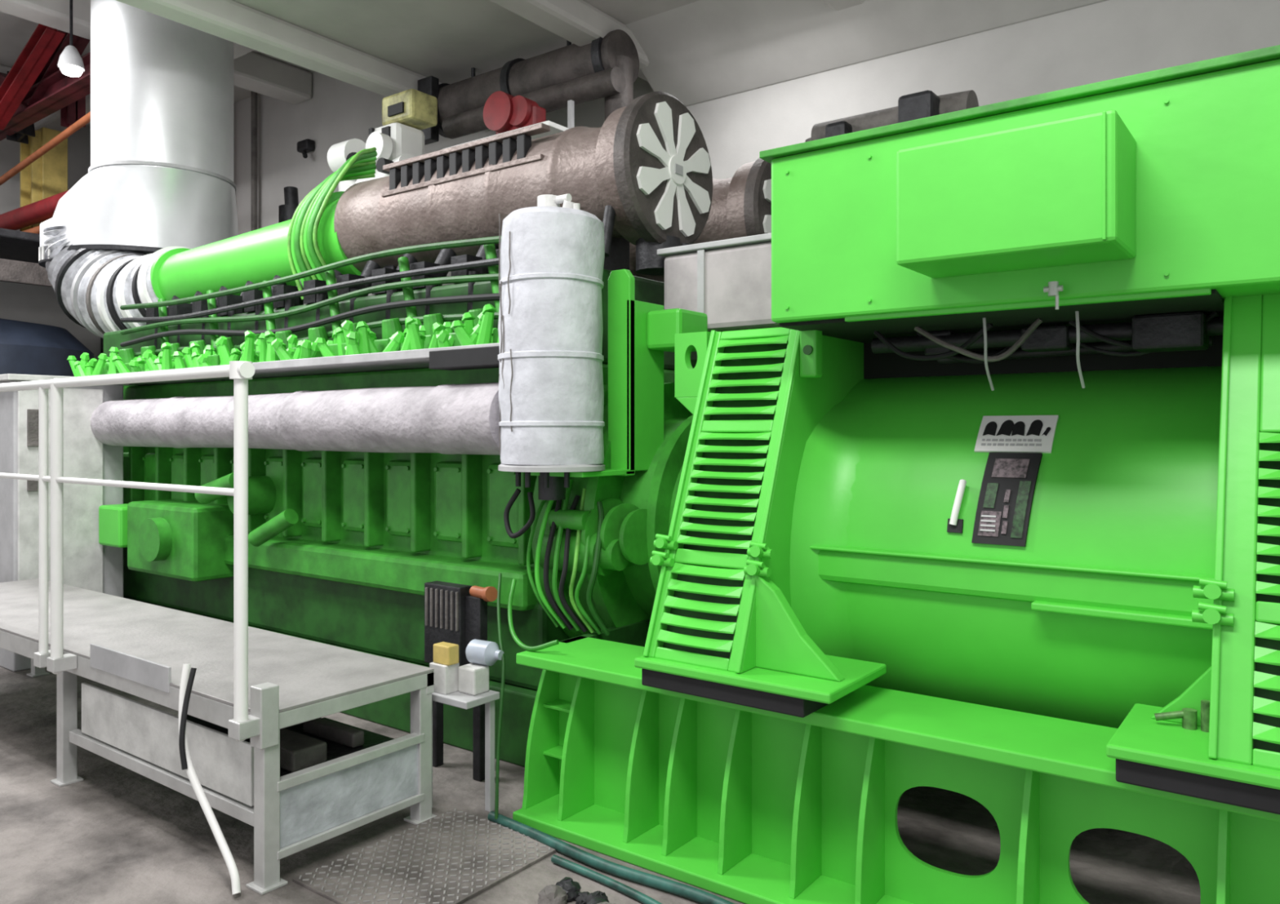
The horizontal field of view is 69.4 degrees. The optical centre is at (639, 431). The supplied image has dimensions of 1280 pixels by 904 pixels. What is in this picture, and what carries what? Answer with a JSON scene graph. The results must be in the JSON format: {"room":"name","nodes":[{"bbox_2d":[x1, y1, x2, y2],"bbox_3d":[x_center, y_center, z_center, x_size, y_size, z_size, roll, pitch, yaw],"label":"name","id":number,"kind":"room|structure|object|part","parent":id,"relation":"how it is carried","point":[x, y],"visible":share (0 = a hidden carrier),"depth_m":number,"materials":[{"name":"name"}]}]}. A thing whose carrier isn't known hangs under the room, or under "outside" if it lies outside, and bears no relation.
{"room":"power station hall","nodes":[
{"label":"power station hall","id":0,"kind":"room"},
{"bbox_2d":[27,127,67,228],"bbox_3d":[-7.848,-3.125,12.243,0.500,1.650,0.300,0,0,37],"label":"plate","id":1,"kind":"object","parent":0,"point":[54,163],"depth_m":12.08,"materials":[{"name":"yellow metal"}]},
{"bbox_2d":[0,126,101,362],"bbox_3d":[-10.910,-1.500,10.594,0.150,6.200,10.000,0,0,37],"label":"wall","id":2,"kind":"structure","parent":0,"point":[33,304],"depth_m":13.39,"materials":[{"name":"paint"}]},
{"bbox_2d":[0,11,315,127],"bbox_3d":[-2.925,-4.675,5.286,21.000,0.150,11.000,0,0,37],"label":"ceiling","id":3,"kind":"structure","parent":0,"point":[15,32],"depth_m":10.96,"materials":[{"name":"concrete"}]},
{"bbox_2d":[0,64,11,74],"bbox_3d":[-9.646,-4.425,9.655,0.400,0.350,10.000,0,0,37],"label":"beam","id":4,"kind":"structure","parent":3,"relation":"attached to","point":[4,69],"depth_m":11.58,"materials":[{"name":"concrete"}]},
{"bbox_2d":[0,23,90,144],"bbox_3d":[-7.440,-4.084,11.199,4.304,1.032,0.890,0,0,37],"label":"truss","id":5,"kind":"object","parent":3,"relation":"attached to","point":[35,87],"visible":0.7,"depth_m":10.46,"materials":[{"name":"metal"}]},
{"bbox_2d":[0,111,90,185],"bbox_3d":[-7.630,-3.805,11.421,4.040,1.589,0.080,0,0,37],"label":"pipe","id":6,"kind":"object","parent":5,"relation":"attached to","point":[86,118],"visible":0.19,"depth_m":10.94,"materials":[{"name":"metal"}]},
{"bbox_3d":[-6.873,-4.125,11.208,0.200,0.850,0.200,0,0,37],"label":"post","id":7,"kind":"part","parent":5,"relation":"part of","materials":[{"name":"red metal"}]},
{"bbox_2d":[57,0,84,76],"bbox_3d":[-5.784,-4.110,9.403,0.238,0.980,0.238,0,0,37],"label":"pendant lamp","id":8,"kind":"object","parent":3,"relation":"hanging from","point":[70,63],"visible":1,"depth_m":9.35,"materials":[{"name":"white metal"}]},
{"bbox_3d":[-5.784,-4.250,9.403,0.028,0.700,0.028,0,0,-31],"label":"stem","id":9,"kind":"part","parent":8,"relation":"part of","materials":[{"name":"metal"}]},
{"bbox_3d":[-5.784,-3.810,9.403,0.238,0.220,0.238,0,0,37],"label":"lamp shade","id":10,"kind":"part","parent":8,"relation":"part of","materials":[{"name":"grey paint"}]},
{"bbox_3d":[-5.784,-3.660,9.403,0.200,0.080,0.200,0,0,37],"label":"bulb","id":11,"kind":"part","parent":8,"relation":"part of","materials":[{"name":"white glass"}]},
{"bbox_2d":[38,0,238,267],"bbox_3d":[-4.803,-3.075,9.057,1.704,3.050,1.678,0,0,-5],"label":"ventilation duct","id":12,"kind":"object","parent":3,"relation":"hanging from","point":[160,175],"visible":0.73,"depth_m":8.35,"materials":[{"name":"white metal"}]},
{"bbox_2d":[43,225,189,338],"bbox_3d":[-4.639,-1.313,8.453,2.152,1.094,0.984,0,0,37],"label":"flexible duct bend","id":13,"kind":"object","parent":12,"relation":"attached to","point":[91,287],"visible":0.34,"depth_m":8.12,"materials":[{"name":"metal"}]},
{"bbox_2d":[52,164,238,254],"bbox_3d":[-4.779,-2.005,9.030,1.780,0.750,1.660,0,0,37],"label":"hood","id":14,"kind":"object","parent":12,"relation":"attached to","point":[143,209],"depth_m":8.34,"materials":[{"name":"metal"}]},
{"bbox_2d":[34,42,254,131],"bbox_3d":[-5.732,-4.375,10.983,7.700,0.450,0.400,0,0,37],"label":"beam","id":15,"kind":"structure","parent":3,"relation":"attached to","point":[52,122],"depth_m":12.24,"materials":[{"name":"metal"}]},
{"bbox_2d":[0,0,311,104],"bbox_3d":[-7.317,-4.425,7.926,0.400,0.350,10.000,0,0,37],"label":"beam","id":16,"kind":"structure","parent":3,"relation":"attached to","point":[252,71],"depth_m":11.09,"materials":[{"name":"concrete"}]},
{"bbox_2d":[278,186,298,222],"bbox_3d":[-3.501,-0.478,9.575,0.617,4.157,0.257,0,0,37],"label":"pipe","id":17,"kind":"object","parent":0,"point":[286,211],"visible":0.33,"depth_m":9.62,"materials":[{"name":"metal"}]},
{"bbox_2d":[327,88,437,191],"bbox_3d":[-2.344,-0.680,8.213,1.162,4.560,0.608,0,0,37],"label":"valve actuator","id":18,"kind":"object","parent":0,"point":[405,113],"visible":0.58,"depth_m":8.06,"materials":[{"name":"white paint"}]},
{"bbox_2d":[232,0,698,84],"bbox_3d":[0.269,-3.575,2.291,12.300,0.250,10.000,0,0,37],"label":"slab","id":19,"kind":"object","parent":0,"point":[443,40],"depth_m":7.89,"materials":[{"name":"concrete"}]},
{"bbox_2d":[116,0,489,131],"bbox_3d":[-4.548,-3.340,5.869,0.300,0.240,10.000,0,0,37],"label":"downstand","id":20,"kind":"object","parent":19,"relation":"attached to","point":[231,20],"visible":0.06,"depth_m":7.79,"materials":[{"name":"concrete"}]},
{"bbox_2d":[417,29,639,145],"bbox_3d":[-1.014,-2.975,8.320,2.350,0.950,0.550,0,0,37],"label":"overhead pipework","id":21,"kind":"object","parent":19,"relation":"attached to","point":[607,67],"visible":0.79,"depth_m":7.89,"materials":[{"name":"metal"}]},
{"bbox_2d":[489,0,648,81],"bbox_3d":[-2.741,-3.340,4.527,0.300,0.240,10.000,0,0,37],"label":"downstand","id":22,"kind":"object","parent":19,"relation":"attached to","point":[579,22],"visible":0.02,"depth_m":7.35,"materials":[{"name":"paint"}]},
{"bbox_2d":[822,0,864,10],"bbox_3d":[-1.136,-3.340,3.335,0.300,0.240,10.000,0,0,37],"label":"downstand","id":23,"kind":"object","parent":19,"relation":"attached to","point":[837,5],"visible":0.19,"depth_m":6.95,"materials":[{"name":"concrete"}]},
{"bbox_2d":[625,0,1106,106],"bbox_3d":[3.978,-3.209,5.273,9.900,0.502,0.789,0,0,37],"label":"ceiling","id":24,"kind":"structure","parent":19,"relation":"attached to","point":[700,51],"depth_m":7.40,"materials":[{"name":"paint"}]},
{"bbox_2d":[0,666,1200,903],"bbox_3d":[-2.925,1.650,5.286,21.000,0.100,11.000,0,0,37],"label":"floor","id":25,"kind":"structure","parent":0,"point":[117,835],"depth_m":3.60,"materials":[{"name":"concrete"}]},
{"bbox_2d":[0,318,93,377],"bbox_3d":[-8.114,0.100,11.382,2.400,3.000,2.400,0,0,37],"label":"storage tank","id":26,"kind":"object","parent":25,"relation":"on","point":[25,348],"visible":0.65,"depth_m":10.88,"materials":[{"name":"blue metal"}]},
{"bbox_2d":[0,227,103,374],"bbox_3d":[-8.085,-0.350,11.722,3.000,3.900,4.780,0,0,37],"label":"walkway","id":27,"kind":"object","parent":25,"relation":"on","point":[19,250],"visible":0.02,"depth_m":10.68,"materials":[{"name":"metal"}]},
{"bbox_2d":[20,129,40,231],"bbox_3d":[-7.878,-3.100,12.203,0.400,1.600,0.400,0,0,37],"label":"column","id":28,"kind":"structure","parent":27,"relation":"on","point":[35,141],"depth_m":12.00,"materials":[{"name":"yellow paint"}]},
{"bbox_2d":[0,190,68,234],"bbox_3d":[-7.677,-2.569,11.618,3.780,0.538,0.237,0,0,37],"label":"pipe","id":29,"kind":"object","parent":27,"relation":"on","point":[43,210],"visible":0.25,"depth_m":11.38,"materials":[{"name":"metal"}]},
{"bbox_2d":[0,373,129,671],"bbox_3d":[-4.321,0.610,6.678,1.000,1.980,0.770,0,0,37],"label":"tall cabinet","id":30,"kind":"object","parent":25,"relation":"on","point":[89,565],"visible":0.52,"depth_m":6.38,"materials":[{"name":"grey metal"}]},
{"bbox_3d":[-3.981,0.590,6.363,0.020,1.780,0.530,0,0,37],"label":"door","id":31,"kind":"part","parent":30,"relation":"part of","materials":[{"name":"white paint"}]},
{"bbox_2d":[178,664,240,895],"bbox_3d":[-1.544,1.230,3.306,0.446,0.727,0.092,0,0,37],"label":"hose","id":32,"kind":"object","parent":25,"relation":"on","point":[188,676],"visible":1,"depth_m":3.33,"materials":[{"name":"rubber"}]},
{"bbox_2d":[0,578,435,895],"bbox_3d":[-2.655,1.245,4.681,3.955,0.710,0.790,0,0,37],"label":"platform","id":33,"kind":"object","parent":25,"relation":"on","point":[308,780],"visible":0.93,"depth_m":3.73,"materials":[{"name":"metal"}]},
{"bbox_2d":[0,360,260,742],"bbox_3d":[-2.686,0.441,4.170,3.385,1.362,0.105,0,0,37],"label":"handrail","id":34,"kind":"object","parent":33,"relation":"attached to","point":[243,726],"visible":1,"depth_m":3.71,"materials":[{"name":"grey metal"}]},
{"bbox_3d":[-2.670,0.425,4.138,0.036,1.267,0.037,0,0,37],"label":"rail post","id":35,"kind":"part","parent":34,"relation":"part of","materials":[{"name":"grey metal"}]},
{"bbox_3d":[-2.557,0.415,4.054,0.048,1.299,0.049,0,0,37],"label":"rail post","id":36,"kind":"part","parent":34,"relation":"part of","materials":[{"name":"grey metal"}]},
{"bbox_3d":[-2.698,-0.210,4.158,3.350,0.041,0.041,0,0,37],"label":"rail","id":37,"kind":"part","parent":34,"relation":"part of","materials":[{"name":"white metal"}]},
{"bbox_3d":[-2.698,0.210,4.158,3.336,0.026,0.026,0,0,37],"label":"rail","id":38,"kind":"part","parent":34,"relation":"part of","materials":[{"name":"white metal"}]},
{"bbox_3d":[-1.369,0.415,3.172,0.046,1.297,0.047,0,0,37],"label":"rail post","id":39,"kind":"part","parent":34,"relation":"part of","materials":[{"name":"grey metal"}]},
{"bbox_3d":[-1.369,-0.210,3.172,0.080,0.060,0.071,0,0,37],"label":"rail knob","id":40,"kind":"part","parent":34,"relation":"part of","materials":[{"name":"white paint"}]},
{"bbox_3d":[-1.940,1.375,3.720,1.550,0.050,0.040,0,0,37],"label":"skirt rail","id":41,"kind":"part","parent":33,"relation":"part of","materials":[{"name":"metal"}]},
{"bbox_3d":[-2.658,0.986,4.689,3.940,0.012,0.760,0,0,37],"label":"deck plate","id":42,"kind":"part","parent":33,"relation":"part of","materials":[{"name":"metal"}]},
{"bbox_3d":[-1.651,1.150,3.941,0.050,0.300,0.600,0,0,37],"label":"under deck panel","id":43,"kind":"part","parent":33,"relation":"part of","materials":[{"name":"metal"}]},
{"bbox_2d":[250,682,279,750],"bbox_3d":[-1.314,0.995,3.237,0.070,0.210,0.070,0,0,37],"label":"bracket","id":44,"kind":"object","parent":33,"relation":"attached to","point":[264,697],"depth_m":3.21,"materials":[{"name":"metal"}]},
{"bbox_3d":[-1.095,1.373,3.528,0.045,0.275,0.660,0,0,37],"label":"frame","id":45,"kind":"part","parent":33,"relation":"part of","materials":[{"name":"metal"}]},
{"bbox_2d":[66,204,707,819],"bbox_3d":[-2.029,0.214,6.460,6.640,2.771,2.647,0,0,37],"label":"engine","id":46,"kind":"object","parent":25,"relation":"on","point":[344,547],"visible":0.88,"depth_m":5.11,"materials":[{"name":"green paint"}]},
{"bbox_3d":[-3.862,0.370,7.035,0.250,0.420,0.110,0,0,37],"label":"crankcase door","id":47,"kind":"part","parent":46,"relation":"part of","materials":[{"name":"green paint"}]},
{"bbox_3d":[-3.541,0.370,6.796,0.250,0.420,0.110,0,0,37],"label":"crankcase door","id":48,"kind":"part","parent":46,"relation":"part of","materials":[{"name":"green paint"}]},
{"bbox_3d":[-3.220,0.370,6.558,0.250,0.420,0.110,0,0,37],"label":"crankcase door","id":49,"kind":"part","parent":46,"relation":"part of","materials":[{"name":"green paint"}]},
{"bbox_3d":[-2.899,0.370,6.319,0.250,0.420,0.110,0,0,37],"label":"crankcase door","id":50,"kind":"part","parent":46,"relation":"part of","materials":[{"name":"green paint"}]},
{"bbox_2d":[150,146,377,303],"bbox_3d":[-2.965,-1.431,7.140,2.942,1.084,0.790,0,0,37],"label":"exhaust pipe","id":51,"kind":"object","parent":46,"relation":"attached to","point":[308,241],"visible":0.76,"depth_m":6.64,"materials":[{"name":"metal"}]},
{"bbox_3d":[-2.256,0.370,5.842,0.250,0.420,0.110,0,0,37],"label":"crankcase door","id":52,"kind":"part","parent":46,"relation":"part of","materials":[{"name":"green paint"}]},
{"bbox_2d":[90,382,500,455],"bbox_3d":[-2.138,-0.060,5.491,3.980,0.344,0.452,0,0,37],"label":"pipe","id":53,"kind":"object","parent":46,"relation":"attached to","point":[443,419],"visible":0.95,"depth_m":4.89,"materials":[{"name":"grey metal"}]},
{"bbox_3d":[-1.935,0.370,5.604,0.250,0.420,0.110,0,0,37],"label":"crankcase door","id":54,"kind":"part","parent":46,"relation":"part of","materials":[{"name":"green paint"}]},
{"bbox_3d":[-2.627,1.425,6.124,6.080,0.350,0.300,0,0,37],"label":"engine rail","id":55,"kind":"part","parent":46,"relation":"part of","materials":[{"name":"grey metal"}]},
{"bbox_3d":[-1.614,0.370,5.365,0.250,0.420,0.110,0,0,37],"label":"crankcase door","id":56,"kind":"part","parent":46,"relation":"part of","materials":[{"name":"green paint"}]},
{"bbox_3d":[-2.073,0.765,5.637,3.950,0.190,0.220,0,0,37],"label":"oil rail","id":57,"kind":"part","parent":46,"relation":"part of","materials":[{"name":"green metal"}]},
{"bbox_3d":[-1.293,0.370,5.127,0.250,0.420,0.110,0,0,37],"label":"crankcase door","id":58,"kind":"part","parent":46,"relation":"part of","materials":[{"name":"green paint"}]},
{"bbox_3d":[-0.972,0.370,4.888,0.250,0.420,0.110,0,0,37],"label":"crankcase door","id":59,"kind":"part","parent":46,"relation":"part of","materials":[{"name":"green paint"}]},
{"bbox_3d":[-0.651,0.370,4.650,0.250,0.420,0.110,0,0,37],"label":"crankcase door","id":60,"kind":"part","parent":46,"relation":"part of","materials":[{"name":"green paint"}]},
{"bbox_2d":[333,91,712,274],"bbox_3d":[-0.812,-1.312,5.585,2.536,0.925,0.810,0,0,37],"label":"exhaust manifold","id":61,"kind":"object","parent":46,"relation":"on","point":[649,160],"visible":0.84,"depth_m":5.05,"materials":[{"name":"brown metal"}]},
{"bbox_3d":[-1.054,-1.570,5.416,1.350,0.200,0.080,0,0,37],"label":"guard rail","id":62,"kind":"part","parent":61,"relation":"part of","materials":[{"name":"silver metal"}]},
{"bbox_2d":[442,99,574,149],"bbox_3d":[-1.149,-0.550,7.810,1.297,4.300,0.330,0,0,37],"label":"bracket","id":63,"kind":"object","parent":61,"relation":"on","point":[555,128],"visible":0.19,"depth_m":7.52,"materials":[{"name":"white metal"}]},
{"bbox_3d":[-1.137,-2.450,7.820,1.250,0.040,0.300,0,0,37],"label":"plate","id":64,"kind":"part","parent":63,"relation":"part of","materials":[{"name":"white paint"}]},
{"bbox_2d":[483,90,546,134],"bbox_3d":[-1.039,-2.639,7.666,0.509,0.339,0.230,0,0,37],"label":"valve","id":65,"kind":"object","parent":63,"relation":"on","point":[503,112],"visible":0.8,"depth_m":7.57,"materials":[{"name":"paint"}]},
{"bbox_3d":[0.204,-1.370,4.831,0.006,0.050,0.070,0,0,37],"label":"hub plate","id":66,"kind":"part","parent":61,"relation":"part of","materials":[{"name":"grey paint"}]},
{"bbox_2d":[497,193,604,500],"bbox_3d":[-0.388,-0.370,4.088,0.479,1.340,0.472,0,0,37],"label":"vessel","id":67,"kind":"object","parent":46,"relation":"attached to","point":[551,256],"visible":1,"depth_m":3.89,"materials":[{"name":"grey paint"}]},
{"bbox_3d":[-0.263,0.502,4.234,0.430,0.293,0.213,0,0,37],"label":"starter motor","id":68,"kind":"part","parent":46,"relation":"part of","materials":[{"name":"green paint"}]},
{"bbox_2d":[530,469,635,477],"bbox_3d":[-0.261,0.183,4.161,0.320,0.023,0.370,0,0,37],"label":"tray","id":69,"kind":"object","parent":46,"relation":"on","point":[606,473],"depth_m":4.04,"materials":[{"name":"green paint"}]},
{"bbox_3d":[-0.086,-0.280,4.237,0.130,0.920,0.040,0,0,37],"label":"bracket plate","id":70,"kind":"part","parent":46,"relation":"part of","materials":[{"name":"green paint"}]},
{"bbox_2d":[629,157,771,282],"bbox_3d":[-0.049,-1.312,6.613,2.536,0.925,0.810,0,0,37],"label":"exhaust manifold","id":71,"kind":"object","parent":46,"relation":"on","point":[741,205],"visible":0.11,"depth_m":5.69,"materials":[{"name":"brown metal"}]},
{"bbox_2d":[657,232,779,332],"bbox_3d":[0.485,-0.415,4.653,0.710,1.030,0.390,0,0,37],"label":"box","id":72,"kind":"object","parent":46,"relation":"attached to","point":[727,281],"visible":0.45,"depth_m":4.49,"materials":[{"name":"paint"}]},
{"bbox_3d":[0.485,-0.915,4.653,0.710,0.030,0.390,0,0,37],"label":"lid","id":73,"kind":"part","parent":72,"relation":"part of","materials":[{"name":"grey paint"}]},
{"bbox_2d":[292,808,557,903],"bbox_3d":[-0.768,1.592,3.410,0.600,0.016,0.760,0,0,37],"label":"floor plate","id":74,"kind":"object","parent":25,"relation":"on","point":[454,856],"visible":1,"depth_m":3.38,"materials":[{"name":"metal"}]},
{"bbox_2d":[424,581,503,812],"bbox_3d":[-0.832,1.151,4.103,0.671,0.899,0.416,0,0,37],"label":"stand","id":75,"kind":"object","parent":25,"relation":"on","point":[459,651],"visible":0.93,"depth_m":4.22,"materials":[{"name":"grey metal"}]},
{"bbox_3d":[-0.767,1.115,3.914,0.300,0.030,0.190,0,0,37],"label":"can shelf","id":76,"kind":"part","parent":75,"relation":"part of","materials":[{"name":"white metal"}]},
{"bbox_2d":[465,640,503,666],"bbox_3d":[-0.656,0.940,3.923,0.170,0.099,0.099,0,0,31],"label":"bottle","id":77,"kind":"object","parent":75,"relation":"on","point":[478,652],"depth_m":3.89,"materials":[{"name":"white plastic"}]},
{"bbox_2d":[537,877,615,903],"bbox_3d":[-0.185,1.565,3.085,0.329,0.068,0.174,0,0,37],"label":"rag","id":78,"kind":"object","parent":25,"relation":"on","point":[566,891],"visible":1,"depth_m":3.10,"materials":[{"name":"grey fabric"}]},
{"bbox_2d":[487,811,733,903],"bbox_3d":[0.221,1.578,2.865,2.454,0.040,0.466,0,0,38],"label":"hose","id":79,"kind":"object","parent":25,"relation":"on","point":[697,895],"visible":0.99,"depth_m":3.30,"materials":[{"name":"teal rubber"}]},
{"bbox_2d":[512,618,1279,903],"bbox_3d":[1.547,1.255,3.316,3.870,0.690,1.730,0,0,37],"label":"base frame","id":80,"kind":"object","parent":25,"relation":"on","point":[744,805],"depth_m":3.17,"materials":[{"name":"green metal"}]},
{"bbox_2d":[634,44,1279,815],"bbox_3d":[1.921,0.133,3.351,3.368,2.233,2.525,0,0,37],"label":"generator","id":81,"kind":"object","parent":80,"relation":"on","point":[1006,435],"visible":0.99,"depth_m":2.99,"materials":[{"name":"green paint"}]},
{"bbox_3d":[0.328,0.214,3.410,0.390,1.224,0.502,0,0,37],"label":"louvre frame","id":82,"kind":"part","parent":81,"relation":"part of","materials":[{"name":"green paint"}]},
{"bbox_3d":[0.419,0.828,3.264,0.760,0.035,0.460,0,0,37],"label":"foot plate","id":83,"kind":"part","parent":81,"relation":"part of","materials":[{"name":"green paint"}]},
{"bbox_2d":[804,89,978,142],"bbox_3d":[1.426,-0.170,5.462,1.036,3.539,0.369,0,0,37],"label":"pipe","id":84,"kind":"object","parent":81,"relation":"on","point":[924,104],"visible":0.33,"depth_m":5.21,"materials":[{"name":"grey metal"}]},
{"bbox_3d":[1.076,0.322,3.151,0.050,0.050,0.030,0,0,37],"label":"plate lever","id":85,"kind":"part","parent":81,"relation":"part of","materials":[{"name":"black rubber"}]},
{"bbox_3d":[1.087,0.241,3.151,0.071,0.155,0.033,0,0,-30],"label":"plate lever","id":86,"kind":"part","parent":81,"relation":"part of","materials":[{"name":"white paint"}]},
{"bbox_3d":[1.230,0.224,3.095,0.194,0.305,0.140,0,0,37],"label":"rating plate","id":87,"kind":"part","parent":81,"relation":"part of","materials":[{"name":"black rubber"}]},
{"bbox_3d":[2.172,-0.973,3.235,2.830,0.025,2.075,0,0,37],"label":"housing lid","id":88,"kind":"part","parent":81,"relation":"part of","materials":[{"name":"green paint"}]},
{"bbox_3d":[1.727,0.828,2.292,0.960,0.035,0.460,0,0,37],"label":"foot plate","id":89,"kind":"part","parent":81,"relation":"part of","materials":[{"name":"green paint"}]},
{"bbox_3d":[1.735,0.214,2.365,0.425,1.224,0.502,0,0,37],"label":"louvre frame","id":90,"kind":"part","parent":81,"relation":"part of","materials":[{"name":"green paint"}]},
{"bbox_2d":[233,0,1279,309],"bbox_3d":[-0.197,-1.500,8.959,21.000,6.200,0.150,0,0,37],"label":"wall","id":91,"kind":"structure","parent":0,"point":[1108,39],"depth_m":7.30,"materials":[{"name":"paint"}]},
{"bbox_2d":[250,90,257,231],"bbox_3d":[-5.199,-1.500,12.456,0.080,6.200,0.080,0,0,37],"label":"pipes","id":92,"kind":"object","parent":91,"relation":"attached to","point":[253,95],"visible":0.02,"depth_m":12.42,"materials":[{"name":"grey metal"}]},
{"bbox_2d":[297,138,315,158],"bbox_3d":[-4.280,-3.588,11.788,0.270,0.264,0.177,0,0,37],"label":"wall lamp","id":93,"kind":"object","parent":91,"relation":"attached to","point":[307,145],"visible":1,"depth_m":11.75,"materials":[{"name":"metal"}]},
{"bbox_3d":[-4.250,-3.520,11.720,0.060,0.127,0.146,0,0,-27],"label":"lamp arm","id":94,"kind":"part","parent":93,"relation":"part of","materials":[{"name":"metal"}]}
]}

